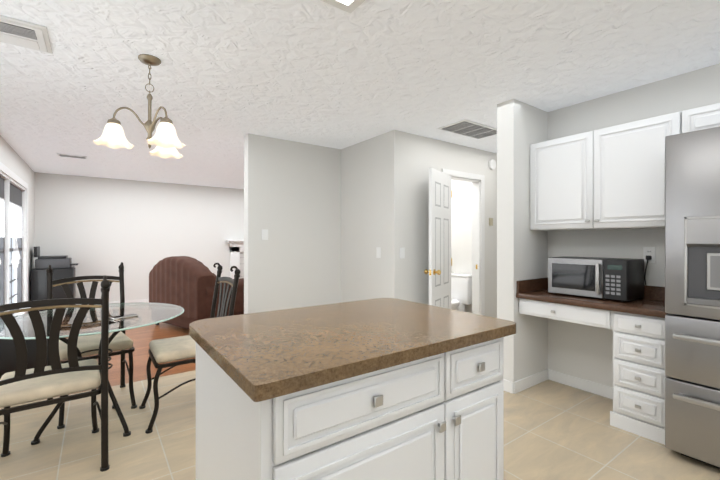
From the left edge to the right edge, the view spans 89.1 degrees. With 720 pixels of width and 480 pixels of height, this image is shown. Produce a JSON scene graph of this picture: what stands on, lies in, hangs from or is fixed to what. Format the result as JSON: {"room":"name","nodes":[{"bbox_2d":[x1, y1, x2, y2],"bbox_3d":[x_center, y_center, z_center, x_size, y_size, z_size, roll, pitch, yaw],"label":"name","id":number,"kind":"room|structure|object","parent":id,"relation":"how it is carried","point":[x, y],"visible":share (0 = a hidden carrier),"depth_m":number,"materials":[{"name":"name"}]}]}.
{"room":"kitchen","nodes":[
{"label":"kitchen","id":0,"kind":"room"},
{"bbox_2d":[0,135,35,300],"bbox_3d":[-2.497,0.050,1.876,0.120,2.440,11.090,0,0,-36],"label":"wall","id":1,"kind":"structure","parent":0,"point":[9,157],"depth_m":5.76,"materials":[{"name":"white paint"}]},
{"bbox_2d":[0,162,30,319],"bbox_3d":[-4.331,0.130,4.468,0.170,1.970,2.810,0,0,-36],"label":"living room window","id":2,"kind":"structure","parent":1,"relation":"in","point":[8,177],"depth_m":4.91,"materials":[{"name":"white"}]},
{"bbox_2d":[0,180,22,268],"bbox_3d":[-4.325,-0.150,4.472,0.016,1.100,2.440,0,0,-36],"label":"shades","id":3,"kind":"object","parent":2,"relation":"attached to","point":[16,219],"visible":0.75,"depth_m":4.92,"materials":[{"name":"white fabric"}]},
{"bbox_2d":[36,172,239,304],"bbox_3d":[-3.507,0.049,7.905,5.220,2.440,0.120,0,0,-36],"label":"wall","id":4,"kind":"structure","parent":0,"point":[101,224],"depth_m":7.13,"materials":[{"name":"white paint"}]},
{"bbox_2d":[78,299,148,304],"bbox_3d":[-3.456,1.222,7.860,5.250,0.095,0.013,0,0,-36],"label":"baseboard","id":5,"kind":"structure","parent":4,"relation":"attached to","point":[141,300],"depth_m":7.14,"materials":[{"name":"white"}]},
{"bbox_2d":[240,133,339,313],"bbox_3d":[-0.781,0.050,4.422,1.200,2.440,0.140,0,0,-36],"label":"wall","id":6,"kind":"structure","parent":0,"point":[330,219],"depth_m":4.31,"materials":[{"name":"white paint"}]},
{"bbox_2d":[262,229,267,239],"bbox_3d":[-1.070,-0.060,4.122,0.075,0.118,0.008,0,0,-36],"label":"light switch","id":7,"kind":"object","parent":6,"relation":"attached to","point":[264,234],"visible":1,"depth_m":4.12,"materials":[{"name":"white plastic"}]},
{"bbox_2d":[0,322,719,479],"bbox_3d":[-0.305,1.310,3.452,5.520,0.080,11.090,0,0,-36],"label":"floor","id":8,"kind":"structure","parent":0,"point":[553,430],"depth_m":2.33,"materials":[{"name":"beige tile"}]},
{"bbox_2d":[0,334,46,378],"bbox_3d":[-3.253,1.040,3.519,0.452,0.460,0.800,0,0,-36],"label":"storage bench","id":9,"kind":"object","parent":8,"relation":"on","point":[7,356],"depth_m":3.19,"materials":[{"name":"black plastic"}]},
{"bbox_2d":[31,266,74,310],"bbox_3d":[-5.142,0.869,6.164,0.532,0.800,0.600,0,0,-36],"label":"stand","id":10,"kind":"object","parent":8,"relation":"on","point":[38,284],"visible":0.33,"depth_m":5.87,"materials":[{"name":"black plastic"}]},
{"bbox_2d":[34,246,78,268],"bbox_3d":[-5.114,0.288,6.183,0.560,0.358,0.480,0,0,-36],"label":"printer","id":11,"kind":"object","parent":10,"relation":"on","point":[54,262],"visible":1,"depth_m":5.98,"materials":[{"name":"grey plastic"}]},
{"bbox_2d":[0,275,109,471],"bbox_3d":[-1.746,0.732,2.065,0.524,1.078,0.616,0,0,-38],"label":"dining chair","id":12,"kind":"object","parent":8,"relation":"on","point":[21,384],"visible":1,"depth_m":1.93,"materials":[{"name":"brown metal"}]},
{"bbox_2d":[46,262,136,428],"bbox_3d":[-2.066,0.732,2.833,0.524,1.078,0.616,0,0,-44],"label":"dining chair","id":13,"kind":"object","parent":8,"relation":"on","point":[121,341],"visible":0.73,"depth_m":2.84,"materials":[{"name":"brown metal"}]},
{"bbox_2d":[0,302,183,444],"bbox_3d":[-1.800,0.893,2.482,1.100,0.754,1.100,0,0,-36],"label":"dining table","id":14,"kind":"object","parent":8,"relation":"on","point":[149,313],"visible":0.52,"depth_m":2.40,"materials":[{"name":"clear glass"}]},
{"bbox_2d":[110,314,137,319],"bbox_3d":[-1.571,0.510,2.437,0.068,0.012,0.150,0,0,34],"label":"phone","id":15,"kind":"object","parent":14,"relation":"on","point":[122,316],"visible":0.98,"depth_m":2.41,"materials":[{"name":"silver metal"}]},
{"bbox_2d":[139,263,239,433],"bbox_3d":[-1.288,0.732,2.764,0.616,1.078,0.524,0,0,-36],"label":"dining chair","id":16,"kind":"object","parent":8,"relation":"on","point":[165,350],"visible":0.77,"depth_m":2.70,"materials":[{"name":"brown metal"}]},
{"bbox_2d":[149,256,243,328],"bbox_3d":[-2.330,0.750,5.484,1.380,1.040,1.051,0,0,36],"label":"sofa","id":17,"kind":"object","parent":8,"relation":"on","point":[187,283],"visible":0.71,"depth_m":4.92,"materials":[{"name":"brown fabric"}]},
{"bbox_2d":[226,240,243,278],"bbox_3d":[-2.268,0.631,8.598,1.680,1.275,0.200,0,0,-36],"label":"fireplace mantel","id":18,"kind":"object","parent":8,"relation":"on","point":[237,253],"visible":0.29,"depth_m":8.23,"materials":[{"name":"white"}]},
{"bbox_2d":[189,298,515,479],"bbox_3d":[-0.037,0.804,1.511,1.110,0.932,0.835,0,0,-36],"label":"kitchen island","id":19,"kind":"object","parent":8,"relation":"on","point":[385,389],"visible":1,"depth_m":1.19,"materials":[{"name":"white wood"}]},
{"bbox_2d":[451,273,471,311],"bbox_3d":[1.266,0.882,5.192,0.687,0.775,0.440,0,0,-36],"label":"toilet","id":20,"kind":"object","parent":8,"relation":"on","point":[461,290],"visible":0.35,"depth_m":5.18,"materials":[{"name":"white ceramic"}]},
{"bbox_2d":[516,277,667,444],"bbox_3d":[1.797,0.805,2.788,0.518,0.930,0.998,0,0,-36],"label":"desk unit","id":21,"kind":"object","parent":8,"relation":"on","point":[637,326],"visible":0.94,"depth_m":2.43,"materials":[{"name":"laminate"}]},
{"bbox_2d":[548,256,643,301],"bbox_3d":[1.807,0.289,2.840,0.365,0.297,0.550,0,0,-36],"label":"microwave","id":22,"kind":"object","parent":21,"relation":"on","point":[621,279],"visible":1,"depth_m":2.69,"materials":[{"name":"black plastic"}]},
{"bbox_2d":[665,126,719,468],"bbox_3d":[2.289,0.330,1.946,0.683,1.880,0.915,0,0,-36],"label":"fridge","id":23,"kind":"object","parent":8,"relation":"on","point":[692,293],"visible":1,"depth_m":2.04,"materials":[{"name":"silver metal"}]},
{"bbox_2d":[0,0,719,188],"bbox_3d":[-0.305,-1.210,3.452,5.520,0.080,11.090,0,0,-36],"label":"ceiling","id":24,"kind":"structure","parent":0,"point":[227,76],"depth_m":2.50,"materials":[{"name":"white paint"}]},
{"bbox_2d":[0,15,52,53],"bbox_3d":[-1.951,-1.157,2.041,0.340,0.025,0.340,0,0,-36],"label":"ceiling vent","id":25,"kind":"object","parent":24,"relation":"in","point":[22,33],"visible":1,"depth_m":2.05,"materials":[{"name":"white plastic"}]},
{"bbox_2d":[57,153,87,158],"bbox_3d":[-3.996,-1.161,5.090,0.330,0.018,0.150,0,0,-36],"label":"ceiling vent","id":26,"kind":"object","parent":24,"relation":"in","point":[72,156],"visible":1,"depth_m":5.06,"materials":[{"name":"white plastic"}]},
{"bbox_2d":[93,54,185,158],"bbox_3d":[-1.382,-0.879,2.335,0.528,0.581,0.534,0,0,-36],"label":"chandelier","id":27,"kind":"object","parent":24,"relation":"hanging from","point":[164,139],"visible":1,"depth_m":2.32,"materials":[{"name":"white glass"}]},
{"bbox_2d":[320,0,364,13],"bbox_3d":[0.065,-1.162,1.193,0.605,0.014,1.230,0,0,-36],"label":"ceiling light","id":28,"kind":"object","parent":24,"relation":"attached to","point":[350,6],"visible":1,"depth_m":1.80,"materials":[{"name":"white plastic"}]},
{"bbox_2d":[437,119,496,138],"bbox_3d":[1.187,-1.161,3.878,0.680,0.018,0.360,0,0,-36],"label":"ceiling vent","id":29,"kind":"object","parent":24,"relation":"in","point":[469,128],"visible":0.96,"depth_m":3.82,"materials":[{"name":"white plastic"}]},
{"bbox_2d":[340,133,383,302],"bbox_3d":[-0.161,0.050,4.707,0.120,2.440,1.680,0,0,-36],"label":"wall","id":30,"kind":"structure","parent":0,"point":[361,163],"depth_m":4.34,"materials":[{"name":"white paint"}]},
{"bbox_2d":[376,247,380,257],"bbox_3d":[0.207,0.140,4.085,0.008,0.118,0.075,0,0,-36],"label":"light switch","id":31,"kind":"object","parent":30,"relation":"attached to","point":[378,252],"visible":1,"depth_m":4.08,"materials":[{"name":"white plastic"}]},
{"bbox_2d":[384,130,491,316],"bbox_3d":[1.066,0.050,4.457,1.820,2.440,0.120,0,0,-36],"label":"wall","id":32,"kind":"structure","parent":0,"point":[408,157],"depth_m":4.10,"materials":[{"name":"white paint"}]},
{"bbox_2d":[400,247,404,258],"bbox_3d":[0.455,0.140,3.937,0.075,0.118,0.008,0,0,-36],"label":"light switch","id":33,"kind":"object","parent":32,"relation":"attached to","point":[402,252],"visible":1,"depth_m":3.93,"materials":[{"name":"white plastic"}]},
{"bbox_2d":[424,168,451,308],"bbox_3d":[0.899,0.253,4.074,0.184,2.010,0.636,0,0,32],"label":"bathroom door","id":34,"kind":"structure","parent":32,"relation":"in","point":[440,258],"depth_m":3.99,"materials":[{"name":"white painted wood"},{"name":"polished brass"}]},
{"bbox_2d":[442,169,484,315],"bbox_3d":[1.258,0.215,4.585,0.800,2.110,0.136,0,0,-36],"label":"door frame","id":35,"kind":"structure","parent":32,"relation":"attached to","point":[477,181],"depth_m":4.75,"materials":[{"name":"white wood"}]},
{"bbox_2d":[489,218,492,225],"bbox_3d":[1.735,-0.240,4.846,0.060,0.100,0.028,0,0,-36],"label":"thermostat","id":36,"kind":"object","parent":32,"relation":"attached to","point":[490,221],"visible":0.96,"depth_m":4.83,"materials":[{"name":"beige plastic"}]},
{"bbox_2d":[488,159,495,169],"bbox_3d":[1.753,-1.000,4.854,0.130,0.130,0.034,0,0,-36],"label":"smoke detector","id":37,"kind":"object","parent":32,"relation":"attached to","point":[492,164],"visible":1,"depth_m":4.83,"materials":[{"name":"white plastic"}]},
{"bbox_2d":[492,99,547,393],"bbox_3d":[1.440,0.050,3.244,0.530,2.440,0.155,0,0,-36],"label":"wall","id":38,"kind":"structure","parent":0,"point":[519,252],"depth_m":3.12,"materials":[{"name":"white paint"}]},
{"bbox_2d":[504,379,509,386],"bbox_3d":[1.824,1.222,3.622,1.623,0.095,0.016,0,0,-36],"label":"baseboard","id":39,"kind":"structure","parent":38,"relation":"attached to","point":[506,382],"depth_m":3.06,"materials":[{"name":"white wood"}]},
{"bbox_2d":[510,369,548,393],"bbox_3d":[1.482,1.222,3.173,0.543,0.095,0.016,0,0,-36],"label":"baseboard","id":40,"kind":"structure","parent":38,"relation":"attached to","point":[520,385],"depth_m":3.14,"materials":[{"name":"white wood"}]},
{"bbox_2d":[548,63,719,386],"bbox_3d":[2.934,0.050,1.756,0.120,2.440,4.315,0,0,-36],"label":"wall","id":41,"kind":"structure","parent":0,"point":[582,351],"depth_m":2.96,"materials":[{"name":"white paint"}]},
{"bbox_2d":[549,369,612,398],"bbox_3d":[1.912,1.222,3.063,0.013,0.095,0.690,0,0,-36],"label":"baseboard","id":42,"kind":"structure","parent":41,"relation":"attached to","point":[576,382],"depth_m":3.10,"materials":[{"name":"white wood"}]},
{"bbox_2d":[530,111,681,230],"bbox_3d":[1.882,-0.457,2.843,0.315,0.746,1.008,0,0,-36],"label":"upper cabinet","id":43,"kind":"object","parent":41,"relation":"attached to","point":[612,177],"depth_m":2.70,"materials":[{"name":"white wood"}]},
{"bbox_2d":[643,247,655,284],"bbox_3d":[2.138,0.194,2.715,0.053,0.285,0.075,0,0,-36],"label":"outlet","id":44,"kind":"object","parent":41,"relation":"attached to","point":[649,254],"visible":0.98,"depth_m":2.72,"materials":[{"name":"white plastic"}]},
{"bbox_2d":[682,103,719,132],"bbox_3d":[2.308,-0.730,2.249,0.315,0.201,0.450,0,0,-36],"label":"upper cabinet","id":45,"kind":"object","parent":41,"relation":"attached to","point":[705,117],"depth_m":2.26,"materials":[{"name":"white wood"}]}
]}

